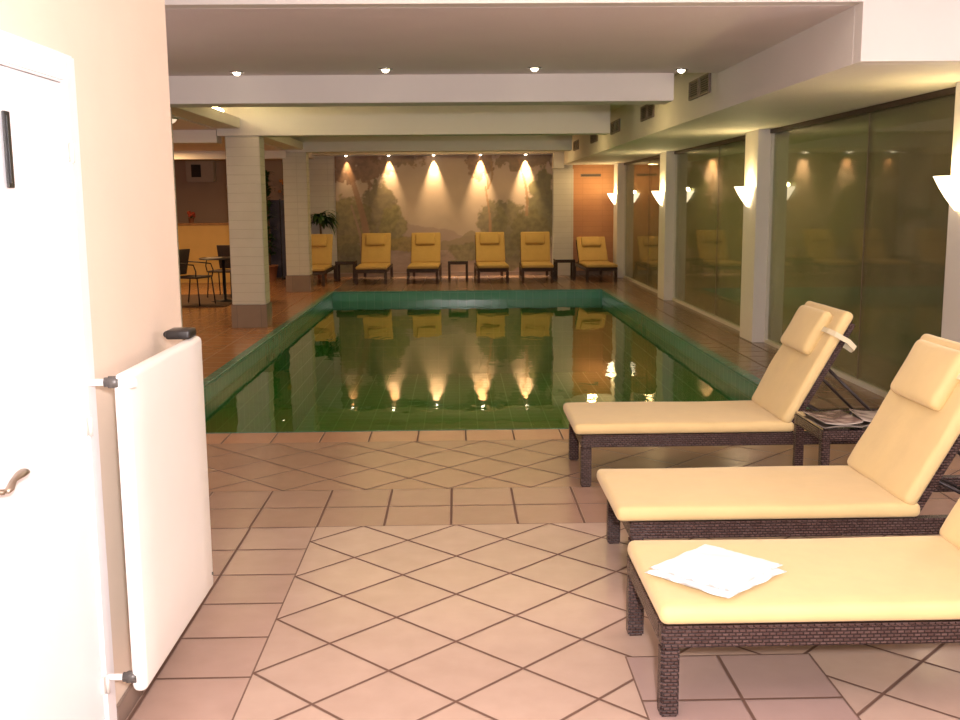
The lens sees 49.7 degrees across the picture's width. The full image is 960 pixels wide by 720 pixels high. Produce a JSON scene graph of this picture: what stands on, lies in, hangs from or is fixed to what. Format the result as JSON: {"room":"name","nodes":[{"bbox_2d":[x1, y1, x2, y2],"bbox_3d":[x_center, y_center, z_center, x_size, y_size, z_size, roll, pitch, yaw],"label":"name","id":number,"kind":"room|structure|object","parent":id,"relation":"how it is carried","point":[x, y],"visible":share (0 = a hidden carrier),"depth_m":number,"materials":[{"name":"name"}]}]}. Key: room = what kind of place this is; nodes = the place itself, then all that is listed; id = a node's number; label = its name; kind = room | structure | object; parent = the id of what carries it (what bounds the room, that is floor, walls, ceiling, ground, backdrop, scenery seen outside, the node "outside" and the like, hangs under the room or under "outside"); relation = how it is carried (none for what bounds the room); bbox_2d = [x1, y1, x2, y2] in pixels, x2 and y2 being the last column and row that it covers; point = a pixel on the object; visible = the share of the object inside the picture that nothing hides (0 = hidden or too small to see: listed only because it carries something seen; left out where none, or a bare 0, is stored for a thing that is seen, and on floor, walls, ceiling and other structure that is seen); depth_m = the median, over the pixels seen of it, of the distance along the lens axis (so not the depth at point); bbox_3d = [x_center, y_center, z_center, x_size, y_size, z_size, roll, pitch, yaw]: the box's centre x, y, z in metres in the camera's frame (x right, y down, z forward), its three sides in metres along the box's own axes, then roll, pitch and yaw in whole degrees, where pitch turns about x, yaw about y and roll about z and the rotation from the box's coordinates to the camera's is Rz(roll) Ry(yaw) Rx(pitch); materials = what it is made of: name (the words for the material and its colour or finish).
{"room":"indoor swimming pool","nodes":[
{"label":"indoor swimming pool","id":0,"kind":"room"},
{"bbox_2d":[0,0,181,704],"bbox_3d":[-1.208,-0.033,0.879,0.240,3.020,6.200,-1,9,-1],"label":"wall","id":1,"kind":"structure","parent":0,"point":[118,48],"depth_m":3.26,"materials":[{"name":"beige paint"}]},
{"bbox_2d":[0,30,116,719],"bbox_3d":[-1.090,0.234,2.491,0.116,2.000,1.000,-1,9,-1],"label":"door","id":2,"kind":"structure","parent":1,"relation":"in","point":[56,649],"depth_m":2.64,"materials":[{"name":"paint"}]},
{"bbox_2d":[1,110,14,187],"bbox_3d":[-1.093,-0.488,2.405,0.009,0.175,0.032,-1,9,-1],"label":"door sign","id":3,"kind":"object","parent":2,"relation":"attached to","point":[6,126],"visible":1,"depth_m":2.40,"materials":[{"name":"black plastic"}]},
{"bbox_2d":[116,683,144,719],"bbox_3d":[-1.127,1.027,3.674,0.012,0.075,1.000,-1,9,-1],"label":"baseboard","id":4,"kind":"structure","parent":1,"relation":"attached to","point":[129,699],"depth_m":3.27,"materials":[{"name":"tile"}]},
{"bbox_2d":[88,327,212,690],"bbox_3d":[-1.048,0.430,3.379,0.164,0.984,0.887,-1,9,-1],"label":"radiator","id":5,"kind":"object","parent":1,"relation":"attached to","point":[159,399],"visible":0.96,"depth_m":3.23,"materials":[{"name":"metal"}]},
{"bbox_2d":[172,115,314,158],"bbox_3d":[-5.931,-3.359,13.927,5.180,0.680,16.800,-1,9,-1],"label":"ceiling","id":6,"kind":"structure","parent":0,"point":[181,123],"depth_m":16.55,"materials":[{"name":"paint"}]},
{"bbox_2d":[173,130,221,143],"bbox_3d":[-5.815,-2.819,13.172,4.970,0.159,0.300,-1,9,-1],"label":"lintel","id":7,"kind":"object","parent":6,"relation":"attached to","point":[179,136],"visible":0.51,"depth_m":13.07,"materials":[{"name":"white paint"}]},
{"bbox_2d":[171,107,239,128],"bbox_3d":[-3.123,-2.679,11.082,0.295,0.130,3.930,-1,9,-1],"label":"beam","id":8,"kind":"structure","parent":6,"relation":"attached to","point":[209,116],"depth_m":11.66,"materials":[{"name":"white paint"}]},
{"bbox_2d":[174,150,285,159],"bbox_3d":[-5.932,-3.643,18.487,4.970,0.139,0.300,-1,9,-1],"label":"lintel","id":9,"kind":"object","parent":6,"relation":"attached to","point":[178,155],"visible":0.24,"depth_m":18.36,"materials":[{"name":"white paint"}]},
{"bbox_2d":[263,137,302,149],"bbox_3d":[-3.228,-3.413,15.875,0.295,0.130,5.030,-1,9,-1],"label":"beam","id":10,"kind":"structure","parent":6,"relation":"attached to","point":[287,143],"depth_m":16.84,"materials":[{"name":"white paint"}]},
{"bbox_2d":[174,154,613,272],"bbox_3d":[-2.739,-3.249,22.337,11.900,2.900,0.250,-1,9,-1],"label":"wall","id":11,"kind":"structure","parent":0,"point":[208,200],"depth_m":22.17,"materials":[{"name":"paint"}]},
{"bbox_2d":[185,160,215,181],"bbox_3d":[-5.899,-3.993,21.889,0.580,0.460,0.272,-1,9,-1],"label":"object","id":12,"kind":"object","parent":11,"relation":"attached to","point":[196,170],"visible":0.98,"depth_m":21.77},
{"bbox_2d":[191,165,200,176],"bbox_3d":[-5.966,-3.973,21.764,0.200,0.260,0.021,-1,9,-1],"label":"grille","id":13,"kind":"object","parent":12,"relation":"attached to","point":[195,169],"depth_m":21.76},
{"bbox_2d":[313,271,550,276],"bbox_3d":[-1.104,-1.856,22.447,5.340,0.085,0.025,-1,9,-1],"label":"baseboard","id":14,"kind":"structure","parent":11,"relation":"attached to","point":[515,272],"depth_m":22.43,"materials":[{"name":"tile"}]},
{"bbox_2d":[334,155,551,272],"bbox_3d":[-0.765,-3.132,22.259,4.640,2.480,0.021,-1,9,-1],"label":"wall mural","id":15,"kind":"object","parent":11,"relation":"attached to","point":[457,197],"visible":0.73,"depth_m":22.21,"materials":[{"name":"paint"}]},
{"bbox_2d":[552,151,563,168],"bbox_3d":[1.648,-4.351,21.925,0.220,0.589,0.419,-1,9,-1],"label":"trim","id":16,"kind":"structure","parent":11,"relation":"attached to","point":[558,156],"depth_m":21.74,"materials":[{"name":"white paint"}]},
{"bbox_2d":[581,174,600,176],"bbox_3d":[2.377,-3.960,22.201,0.440,0.060,0.024,-1,9,-1],"label":"air vent","id":17,"kind":"object","parent":11,"relation":"in","point":[582,175],"visible":1,"depth_m":22.19,"materials":[{"name":"metal"}]},
{"bbox_2d":[576,271,612,274],"bbox_3d":[2.500,-1.900,22.521,0.990,0.090,0.020,-1,9,-1],"label":"baseboard","id":18,"kind":"structure","parent":11,"relation":"attached to","point":[577,272],"depth_m":22.51,"materials":[{"name":"wood"}]},
{"bbox_2d":[165,6,852,75],"bbox_3d":[0.075,-2.466,7.274,6.900,0.530,3.080,-1,9,-1],"label":"ceiling","id":19,"kind":"structure","parent":0,"point":[646,39],"depth_m":6.92,"materials":[{"name":"paint"}]},
{"bbox_2d":[229,71,243,75],"bbox_3d":[-2.000,-2.354,8.521,0.120,0.034,0.120,-1,9,-1],"label":"recessed light","id":20,"kind":"object","parent":19,"relation":"in","point":[236,73],"visible":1,"depth_m":8.49,"materials":[{"name":"silver metal"}]},
{"bbox_2d":[378,68,392,72],"bbox_3d":[-0.767,-2.348,8.407,0.120,0.034,0.120,-1,9,-1],"label":"recessed light","id":21,"kind":"object","parent":19,"relation":"in","point":[385,70],"visible":1,"depth_m":8.38,"materials":[{"name":"beige"}]},
{"bbox_2d":[527,67,541,71],"bbox_3d":[0.443,-2.358,8.412,0.120,0.034,0.120,-1,9,-1],"label":"recessed light","id":22,"kind":"object","parent":19,"relation":"in","point":[534,69],"visible":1,"depth_m":8.39,"materials":[{"name":"beige"}]},
{"bbox_2d":[674,68,688,72],"bbox_3d":[1.669,-2.397,8.595,0.120,0.034,0.120,-1,9,-1],"label":"recessed light","id":23,"kind":"object","parent":19,"relation":"in","point":[680,70],"visible":1,"depth_m":8.57,"materials":[{"name":"beige"}]},
{"bbox_2d":[126,275,959,719],"bbox_3d":[-2.508,0.198,10.398,11.800,0.300,25.000,-1,9,-1],"label":"floor","id":24,"kind":"structure","parent":0,"point":[439,574],"depth_m":4.31,"materials":[{"name":"tile"}]},
{"bbox_2d":[170,108,183,340],"bbox_3d":[-2.957,-0.996,9.173,0.530,2.438,0.330,-1,9,-1],"label":"pillar","id":25,"kind":"structure","parent":24,"relation":"on","point":[170,108],"depth_m":9.26,"materials":[{"name":"paint"}]},
{"bbox_2d":[177,222,230,282],"bbox_3d":[-6.780,-2.189,21.221,3.630,1.210,0.580,-1,9,-1],"label":"bar counter","id":26,"kind":"object","parent":24,"relation":"on","point":[202,239],"depth_m":20.97,"materials":[{"name":"paint"}]},
{"bbox_2d":[187,211,195,222],"bbox_3d":[-5.880,-2.910,21.084,0.206,0.242,0.237,-1,9,-1],"label":"potted flower","id":27,"kind":"object","parent":26,"relation":"on","point":[191,220],"visible":1,"depth_m":21.06,"materials":[{"name":"red plant"}]},
{"bbox_2d":[181,294,231,306],"bbox_3d":[-4.761,-0.992,17.249,1.500,0.012,2.200,-1,9,-1],"label":"floor mat","id":28,"kind":"object","parent":24,"relation":"on","point":[193,301],"visible":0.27,"depth_m":17.15,"materials":[{"name":"brown"}]},
{"bbox_2d":[179,249,215,305],"bbox_3d":[-4.578,-1.312,16.456,0.565,0.887,0.502,2,9,19],"label":"wire chair","id":29,"kind":"object","parent":28,"relation":"on","point":[183,253],"visible":0.6,"depth_m":16.56,"materials":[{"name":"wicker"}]},
{"bbox_2d":[199,256,231,301],"bbox_3d":[-4.199,-1.318,17.009,0.780,0.722,0.780,-1,9,-1],"label":"cafe table","id":30,"kind":"object","parent":28,"relation":"on","point":[224,258],"visible":0.73,"depth_m":16.97,"materials":[{"name":"metal"}]},
{"bbox_2d":[205,245,231,297],"bbox_3d":[-4.393,-1.529,17.864,0.502,0.887,0.565,1,9,11],"label":"wire chair","id":31,"kind":"object","parent":28,"relation":"on","point":[222,250],"visible":0.54,"depth_m":18.00,"materials":[{"name":"metal"}]},
{"bbox_2d":[225,136,271,327],"bbox_3d":[-3.001,-1.648,13.433,0.460,2.438,0.370,-1,9,-1],"label":"pillar","id":32,"kind":"structure","parent":24,"relation":"on","point":[251,307],"depth_m":13.28,"materials":[{"name":"tile"}]},
{"bbox_2d":[265,170,277,280],"bbox_3d":[-4.389,-2.790,21.490,0.439,2.277,0.413,-1,9,-1],"label":"plant","id":33,"kind":"object","parent":24,"relation":"on","point":[272,268],"visible":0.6,"depth_m":21.48,"materials":[{"name":"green plant"}]},
{"bbox_2d":[266,199,286,279],"bbox_3d":[-4.170,-2.535,21.782,0.619,1.680,0.089,-1,9,-1],"label":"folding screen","id":34,"kind":"object","parent":24,"relation":"on","point":[278,221],"visible":0.44,"depth_m":21.75,"materials":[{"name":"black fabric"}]},
{"bbox_2d":[278,179,285,278],"bbox_3d":[-4.096,-2.800,22.073,0.427,2.115,0.267,-1,9,-1],"label":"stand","id":35,"kind":"object","parent":24,"relation":"on","point":[280,180],"visible":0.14,"depth_m":21.95,"materials":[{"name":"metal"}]},
{"bbox_2d":[282,152,313,291],"bbox_3d":[-3.298,-2.488,18.762,0.450,2.488,0.370,-1,9,-1],"label":"pillar","id":36,"kind":"structure","parent":24,"relation":"on","point":[299,277],"depth_m":18.61,"materials":[{"name":"paint"}]},
{"bbox_2d":[311,234,334,286],"bbox_3d":[-3.322,-2.030,20.820,0.627,0.959,2.010,-1,9,-1],"label":"sun lounger","id":37,"kind":"object","parent":24,"relation":"on","point":[322,244],"visible":0.51,"depth_m":21.09,"materials":[{"name":"fabric"}]},
{"bbox_2d":[311,235,326,246],"bbox_3d":[-3.336,-2.434,21.174,0.409,0.243,0.177,-1,9,-1],"label":"pillow","id":38,"kind":"object","parent":37,"relation":"on","point":[316,240],"depth_m":21.13,"materials":[{"name":"fabric"}]},
{"bbox_2d":[312,264,331,270],"bbox_3d":[-3.304,-1.824,20.470,0.609,0.068,1.255,-1,9,-1],"label":"seat cushion","id":39,"kind":"object","parent":37,"relation":"on","point":[315,267],"depth_m":20.35,"materials":[{"name":"fabric"}]},
{"bbox_2d":[311,234,332,264],"bbox_3d":[-3.322,-2.254,21.161,0.609,0.618,0.392,-1,9,-1],"label":"cushion","id":40,"kind":"object","parent":37,"relation":"on","point":[322,244],"depth_m":21.11,"materials":[{"name":"fabric"}]},
{"bbox_2d":[311,210,338,278],"bbox_3d":[-3.386,-2.458,22.020,0.843,1.443,0.414,-1,9,-1],"label":"potted palm","id":41,"kind":"object","parent":24,"relation":"on","point":[322,219],"visible":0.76,"depth_m":21.90,"materials":[{"name":"plant"}]},
{"bbox_2d":[335,260,356,281],"bbox_3d":[-2.735,-1.822,21.214,0.400,0.420,0.500,-1,9,-1],"label":"side table","id":42,"kind":"object","parent":24,"relation":"on","point":[338,263],"visible":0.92,"depth_m":20.97,"materials":[{"name":"wicker"}]},
{"bbox_2d":[355,233,392,284],"bbox_3d":[-2.160,-2.099,21.210,0.627,0.959,2.010,-1,9,-1],"label":"sun lounger","id":43,"kind":"object","parent":24,"relation":"on","point":[375,247],"visible":1,"depth_m":21.47,"materials":[{"name":"fabric"}]},
{"bbox_2d":[356,263,390,269],"bbox_3d":[-2.142,-1.894,20.860,0.609,0.068,1.255,-1,9,-1],"label":"seat cushion","id":44,"kind":"object","parent":43,"relation":"on","point":[363,266],"depth_m":20.30,"materials":[{"name":"fabric"}]},
{"bbox_2d":[366,234,384,245],"bbox_3d":[-2.174,-2.504,21.563,0.409,0.243,0.177,-1,9,-1],"label":"pillow","id":45,"kind":"object","parent":43,"relation":"on","point":[371,239],"depth_m":21.52,"materials":[{"name":"fabric"}]},
{"bbox_2d":[361,233,390,262],"bbox_3d":[-2.161,-2.324,21.550,0.609,0.618,0.392,-1,9,-1],"label":"cushion","id":46,"kind":"object","parent":43,"relation":"on","point":[375,247],"depth_m":21.50,"materials":[{"name":"fabric"}]},
{"bbox_2d":[407,232,441,283],"bbox_3d":[-1.135,-2.119,21.280,0.627,0.959,2.010,-1,9,0],"label":"sun lounger","id":47,"kind":"object","parent":24,"relation":"on","point":[425,247],"visible":1,"depth_m":21.54,"materials":[{"name":"fabric"}]},
{"bbox_2d":[407,262,439,268],"bbox_3d":[-1.123,-1.913,20.929,0.609,0.068,1.255,-1,9,0],"label":"seat cushion","id":48,"kind":"object","parent":47,"relation":"on","point":[414,265],"depth_m":20.39,"materials":[{"name":"fabric"}]},
{"bbox_2d":[415,233,434,244],"bbox_3d":[-1.142,-2.523,21.633,0.409,0.243,0.177,-1,9,0],"label":"pillow","id":49,"kind":"object","parent":47,"relation":"on","point":[420,238],"depth_m":21.59,"materials":[{"name":"fabric"}]},
{"bbox_2d":[411,232,440,262],"bbox_3d":[-1.129,-2.343,21.620,0.609,0.618,0.392,-1,9,0],"label":"cushion","id":50,"kind":"object","parent":47,"relation":"on","point":[425,247],"depth_m":21.57,"materials":[{"name":"fabric"}]},
{"bbox_2d":[448,260,467,281],"bbox_3d":[-0.444,-1.804,20.964,0.400,0.420,0.500,-1,9,-1],"label":"side table","id":51,"kind":"object","parent":24,"relation":"on","point":[449,261],"visible":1,"depth_m":20.71,"materials":[{"name":"wicker"}]},
{"bbox_2d":[474,232,508,282],"bbox_3d":[0.221,-2.134,21.307,0.627,0.959,2.010,-1,9,-2],"label":"sun lounger","id":52,"kind":"object","parent":24,"relation":"on","point":[489,246],"visible":1,"depth_m":21.56,"materials":[{"name":"fabric"}]},
{"bbox_2d":[480,233,498,244],"bbox_3d":[0.200,-2.539,21.660,0.409,0.243,0.177,-1,9,-2],"label":"pillow","id":53,"kind":"object","parent":52,"relation":"on","point":[485,238],"depth_m":21.62,"materials":[{"name":"fabric"}]},
{"bbox_2d":[475,232,504,261],"bbox_3d":[0.214,-2.359,21.648,0.609,0.618,0.392,-1,9,-2],"label":"cushion","id":54,"kind":"object","parent":52,"relation":"on","point":[489,246],"depth_m":21.60,"materials":[{"name":"fabric"}]},
{"bbox_2d":[476,261,508,267],"bbox_3d":[0.246,-1.929,20.957,0.609,0.068,1.255,-1,9,-2],"label":"seat cushion","id":55,"kind":"object","parent":52,"relation":"on","point":[479,264],"depth_m":20.53,"materials":[{"name":"fabric"}]},
{"bbox_2d":[203,289,809,432],"bbox_3d":[-0.089,0.462,13.117,5.280,1.714,11.850,-1,9,-1],"label":"swimming pool","id":56,"kind":"object","parent":24,"relation":"in","point":[421,360],"visible":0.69,"depth_m":16.56,"materials":[{"name":"liquid"}]},
{"bbox_2d":[519,232,553,282],"bbox_3d":[1.143,-2.137,21.276,0.627,0.959,2.010,0,9,1],"label":"sun lounger","id":57,"kind":"object","parent":24,"relation":"on","point":[534,246],"visible":1,"depth_m":21.54,"materials":[{"name":"fabric"}]},
{"bbox_2d":[525,232,544,243],"bbox_3d":[1.143,-2.542,21.629,0.409,0.243,0.177,0,9,1],"label":"pillow","id":58,"kind":"object","parent":57,"relation":"on","point":[530,237],"depth_m":21.58,"materials":[{"name":"fabric"}]},
{"bbox_2d":[521,232,549,261],"bbox_3d":[1.155,-2.362,21.616,0.609,0.618,0.392,0,9,1],"label":"cushion","id":59,"kind":"object","parent":57,"relation":"on","point":[535,246],"depth_m":21.56,"materials":[{"name":"fabric"}]},
{"bbox_2d":[521,261,553,267],"bbox_3d":[1.148,-1.932,20.925,0.609,0.068,1.255,0,9,1],"label":"seat cushion","id":60,"kind":"object","parent":57,"relation":"on","point":[524,264],"depth_m":20.40,"materials":[{"name":"fabric"}]},
{"bbox_2d":[552,169,573,275],"bbox_3d":[1.782,-2.954,22.273,0.430,2.260,0.159,-1,9,-1],"label":"pier","id":61,"kind":"object","parent":24,"relation":"on","point":[563,179],"visible":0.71,"depth_m":22.18,"materials":[{"name":"paint"}]},
{"bbox_2d":[553,258,574,279],"bbox_3d":[1.721,-1.859,21.205,0.400,0.420,0.500,-1,9,-1],"label":"side table","id":62,"kind":"object","parent":24,"relation":"on","point":[556,261],"visible":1,"depth_m":20.97,"materials":[{"name":"wicker"}]},
{"bbox_2d":[575,237,617,281],"bbox_3d":[2.370,-2.107,21.399,0.627,0.840,2.010,-1,9,-2],"label":"sun lounger","id":63,"kind":"object","parent":24,"relation":"on","point":[591,251],"visible":0.99,"depth_m":21.67,"materials":[{"name":"fabric"}]},
{"bbox_2d":[581,237,600,246],"bbox_3d":[2.344,-2.500,21.881,0.409,0.208,0.215,-1,9,-2],"label":"pillow","id":64,"kind":"object","parent":63,"relation":"on","point":[585,241],"depth_m":21.82,"materials":[{"name":"fabric"}]},
{"bbox_2d":[576,237,607,261],"bbox_3d":[2.360,-2.334,21.823,0.609,0.506,0.518,-1,9,-2],"label":"cushion","id":65,"kind":"object","parent":63,"relation":"on","point":[588,248],"depth_m":21.78,"materials":[{"name":"fabric"}]},
{"bbox_2d":[579,261,617,267],"bbox_3d":[2.394,-1.948,21.042,0.609,0.065,1.255,-1,9,-2],"label":"seat cushion","id":66,"kind":"object","parent":63,"relation":"on","point":[582,264],"depth_m":20.59,"materials":[{"name":"fabric"}]},
{"bbox_2d":[613,163,624,277],"bbox_3d":[2.930,-2.919,21.687,0.200,2.349,0.520,-1,9,-1],"label":"pillar","id":67,"kind":"structure","parent":24,"relation":"on","point":[618,212],"depth_m":21.48,"materials":[{"name":"white paint"}]},
{"bbox_2d":[607,193,615,203],"bbox_3d":[2.738,-3.362,21.625,0.175,0.227,0.326,-1,9,-1],"label":"wall sconce","id":68,"kind":"object","parent":67,"relation":"attached to","point":[612,196],"visible":1,"depth_m":21.54,"materials":[{"name":"white glass"}]},
{"bbox_2d":[623,155,659,292],"bbox_3d":[3.054,-2.541,19.218,0.100,2.348,4.480,-1,9,-1],"label":"window","id":69,"kind":"structure","parent":24,"relation":"on","point":[641,176],"depth_m":19.56,"materials":[{"name":"clear glass"}]},
{"bbox_2d":[658,151,674,299],"bbox_3d":[3.038,-2.162,16.745,0.200,2.349,0.520,-1,9,-1],"label":"pillar","id":70,"kind":"structure","parent":24,"relation":"on","point":[667,159],"depth_m":16.56,"materials":[{"name":"white paint"}]},
{"bbox_2d":[651,191,662,204],"bbox_3d":[2.847,-2.605,16.684,0.175,0.227,0.326,-1,9,-1],"label":"wall sconce","id":71,"kind":"object","parent":70,"relation":"attached to","point":[658,195],"visible":1,"depth_m":16.60,"materials":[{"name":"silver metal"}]},
{"bbox_2d":[672,135,745,330],"bbox_3d":[3.163,-1.780,14.252,0.100,2.348,4.530,-1,9,-1],"label":"window","id":72,"kind":"structure","parent":24,"relation":"on","point":[708,208],"depth_m":14.27,"materials":[{"name":"clear glass"}]},
{"bbox_2d":[563,301,878,486],"bbox_3d":[1.529,0.173,6.112,2.020,0.981,0.689,-1,9,-1],"label":"sun lounger","id":73,"kind":"object","parent":24,"relation":"on","point":[817,333],"visible":0.94,"depth_m":5.85,"materials":[{"name":"fabric"}]},
{"bbox_2d":[563,400,793,433],"bbox_3d":[1.142,0.332,6.125,1.243,0.068,0.655,-1,9,-1],"label":"seat cushion","id":74,"kind":"object","parent":73,"relation":"on","point":[743,416],"depth_m":5.92,"materials":[{"name":"fabric"}]},
{"bbox_2d":[752,301,852,422],"bbox_3d":[1.875,-0.002,6.090,0.383,0.634,0.655,-1,9,-1],"label":"cushion","id":75,"kind":"object","parent":73,"relation":"on","point":[816,334],"depth_m":5.88,"materials":[{"name":"fabric"}]},
{"bbox_2d":[780,305,832,354],"bbox_3d":[1.911,-0.181,6.075,0.173,0.249,0.440,-1,9,-1],"label":"pillow","id":76,"kind":"object","parent":73,"relation":"on","point":[803,335],"depth_m":5.97,"materials":[{"name":"fabric"}]},
{"bbox_2d":[740,129,770,341],"bbox_3d":[3.148,-1.398,11.755,0.200,2.349,0.520,-1,9,-1],"label":"pillar","id":77,"kind":"structure","parent":24,"relation":"on","point":[757,142],"depth_m":11.58,"materials":[{"name":"white paint"}]},
{"bbox_2d":[734,186,752,206],"bbox_3d":[2.956,-1.841,11.693,0.175,0.227,0.326,-1,9,-1],"label":"wall sconce","id":78,"kind":"object","parent":77,"relation":"attached to","point":[744,193],"visible":1,"depth_m":11.61,"materials":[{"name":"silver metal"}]},
{"bbox_2d":[597,334,959,573],"bbox_3d":[1.566,0.414,4.535,2.035,0.980,0.689,-1,9,-1],"label":"sun lounger","id":79,"kind":"object","parent":24,"relation":"on","point":[903,456],"visible":0.99,"depth_m":4.33,"materials":[{"name":"fabric"}]},
{"bbox_2d":[597,465,919,520],"bbox_3d":[1.177,0.573,4.549,1.253,0.068,0.655,-1,9,-1],"label":"seat cushion","id":80,"kind":"object","parent":79,"relation":"on","point":[837,492],"depth_m":4.37,"materials":[{"name":"fabric"}]},
{"bbox_2d":[847,334,959,504],"bbox_3d":[1.914,0.240,4.514,0.384,0.634,0.655,-1,9,-1],"label":"cushion","id":81,"kind":"object","parent":79,"relation":"on","point":[907,448],"depth_m":4.40,"materials":[{"name":"fabric"}]},
{"bbox_2d":[890,339,959,410],"bbox_3d":[1.951,0.060,4.499,0.173,0.250,0.440,-1,9,-1],"label":"pillow","id":82,"kind":"object","parent":79,"relation":"on","point":[928,378],"depth_m":4.43,"materials":[{"name":"fabric"}]},
{"bbox_2d":[626,498,959,716],"bbox_3d":[1.539,0.573,3.504,1.985,0.980,0.689,-1,9,-1],"label":"sun lounger","id":83,"kind":"object","parent":24,"relation":"on","point":[893,589],"visible":0.92,"depth_m":3.27,"materials":[{"name":"fabric"}]},
{"bbox_2d":[644,544,786,597],"bbox_3d":[0.781,0.690,3.429,0.354,0.040,0.330,-9,12,-43],"label":"towel","id":84,"kind":"object","parent":83,"relation":"on","point":[714,570],"visible":1,"depth_m":3.39,"materials":[{"name":"fabric"}]},
{"bbox_2d":[627,536,959,623],"bbox_3d":[1.163,0.732,3.517,1.230,0.068,0.655,-1,9,-1],"label":"seat cushion","id":85,"kind":"object","parent":83,"relation":"on","point":[893,579],"depth_m":3.35,"materials":[{"name":"fabric"}]},
{"bbox_2d":[939,498,959,548],"bbox_3d":[1.889,0.398,3.482,0.383,0.634,0.655,-1,9,-1],"label":"cushion","id":86,"kind":"object","parent":83,"relation":"on","point":[949,532],"depth_m":3.76,"materials":[{"name":"fabric"}]},
{"bbox_2d":[793,410,875,465],"bbox_3d":[1.976,0.533,5.488,0.500,0.450,0.440,-1,9,-1],"label":"side table","id":87,"kind":"object","parent":24,"relation":"on","point":[826,433],"visible":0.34,"depth_m":5.30,"materials":[{"name":"wicker"}]},
{"bbox_2d":[803,410,862,424],"bbox_3d":[1.854,0.302,5.450,0.204,0.018,0.294,-1,9,-5],"label":"magazine","id":88,"kind":"object","parent":87,"relation":"on","point":[837,417],"visible":1,"depth_m":5.43,"materials":[{"name":"paper"}]},
{"bbox_2d":[849,409,877,421],"bbox_3d":[2.084,0.294,5.474,0.194,0.020,0.274,0,9,6],"label":"magazine","id":89,"kind":"object","parent":87,"relation":"on","point":[868,416],"visible":0.56,"depth_m":5.50,"materials":[{"name":"paper"}]},
{"bbox_2d":[764,87,955,397],"bbox_3d":[3.272,-1.016,9.261,0.100,2.348,4.530,-1,9,-1],"label":"window","id":90,"kind":"structure","parent":24,"relation":"on","point":[858,214],"depth_m":8.80,"materials":[{"name":"clear glass"}]},
{"bbox_2d":[941,82,959,342],"bbox_3d":[3.257,-0.634,6.764,0.200,2.349,0.520,-1,9,-1],"label":"pillar","id":91,"kind":"structure","parent":24,"relation":"on","point":[950,330],"depth_m":6.89,"materials":[{"name":"white paint"}]},
{"bbox_2d":[933,175,959,210],"bbox_3d":[3.064,-1.091,6.791,0.175,0.227,0.326,-1,9,-1],"label":"wall sconce","id":92,"kind":"object","parent":91,"relation":"attached to","point":[949,186],"visible":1,"depth_m":6.73,"materials":[{"name":"white glass"}]},
{"bbox_2d":[610,73,677,112],"bbox_3d":[-0.018,-3.831,15.553,6.720,0.340,13.700,-1,9,-1],"label":"ceiling","id":93,"kind":"structure","parent":0,"point":[612,107],"depth_m":14.19,"materials":[{"name":"paint"}]},
{"bbox_2d":[217,105,609,137],"bbox_3d":[-0.838,-3.086,13.246,4.970,0.420,0.350,-1,9,-1],"label":"ceiling beam","id":94,"kind":"structure","parent":93,"relation":"attached to","point":[497,120],"depth_m":13.08,"materials":[{"name":"white paint"}]},
{"bbox_2d":[169,73,673,107],"bbox_3d":[-0.785,-2.434,8.995,4.890,0.420,0.350,-1,9,-1],"label":"ceiling beam","id":95,"kind":"structure","parent":93,"relation":"attached to","point":[607,88],"depth_m":8.85,"materials":[{"name":"white paint"}]},
{"bbox_2d":[286,135,571,152],"bbox_3d":[-0.900,-3.928,18.579,5.080,0.370,0.350,-1,9,-1],"label":"ceiling beam","id":96,"kind":"structure","parent":93,"relation":"attached to","point":[522,142],"depth_m":18.42,"materials":[{"name":"white paint"}]},
{"bbox_2d":[312,151,554,155],"bbox_3d":[-1.118,-4.474,21.845,5.350,0.274,0.419,-1,9,-1],"label":"strip","id":97,"kind":"object","parent":93,"relation":"attached to","point":[487,152],"visible":0.21,"depth_m":21.68,"materials":[{"name":"white paint"}]},
{"bbox_2d":[564,6,959,164],"bbox_3d":[2.653,-3.208,14.149,1.450,0.509,16.780,-1,9,-1],"label":"bulkhead","id":98,"kind":"object","parent":93,"relation":"attached to","point":[811,74],"visible":0.7,"depth_m":8.18,"materials":[{"name":"white paint"}]},
{"bbox_2d":[573,140,578,150],"bbox_3d":[1.800,-4.030,19.458,0.022,0.170,0.800,-1,9,-1],"label":"vent grille","id":99,"kind":"object","parent":98,"relation":"attached to","point":[575,143],"visible":1,"depth_m":19.41,"materials":[{"name":"metal"}]},
{"bbox_2d":[590,135,597,143],"bbox_3d":[1.857,-3.637,16.889,0.022,0.170,0.800,-1,9,-1],"label":"vent grille","id":100,"kind":"object","parent":98,"relation":"attached to","point":[593,138],"visible":0.62,"depth_m":16.86,"materials":[{"name":"metal"}]},
{"bbox_2d":[610,118,619,134],"bbox_3d":[1.907,-3.289,14.616,0.022,0.170,0.800,-1,9,-1],"label":"vent grille","id":101,"kind":"object","parent":98,"relation":"attached to","point":[615,125],"visible":1,"depth_m":14.58,"materials":[{"name":"metal"}]},
{"bbox_2d":[640,104,654,121],"bbox_3d":[1.961,-2.910,12.145,0.022,0.170,0.800,-1,9,-1],"label":"vent grille","id":102,"kind":"object","parent":98,"relation":"attached to","point":[647,111],"visible":0.92,"depth_m":12.11,"materials":[{"name":"metal"}]},
{"bbox_2d":[688,73,710,100],"bbox_3d":[2.018,-2.511,9.536,0.022,0.170,0.800,-1,9,-1],"label":"vent grille","id":103,"kind":"object","parent":98,"relation":"attached to","point":[701,86],"visible":0.99,"depth_m":9.49,"materials":[{"name":"metal"}]},
{"bbox_3d":[-0.204,-1.780,1.656,7.700,0.180,8.220,-1,9,-1],"label":"ceiling","id":104,"kind":"structure","parent":0,"visible":0},
{"bbox_2d":[165,0,959,63],"bbox_3d":[-2.388,-1.948,5.680,11.900,0.669,0.119,-1,9,-1],"label":"ceiling beam","id":105,"kind":"structure","parent":104,"relation":"attached to","point":[885,31],"depth_m":5.74,"materials":[{"name":"white paint"}]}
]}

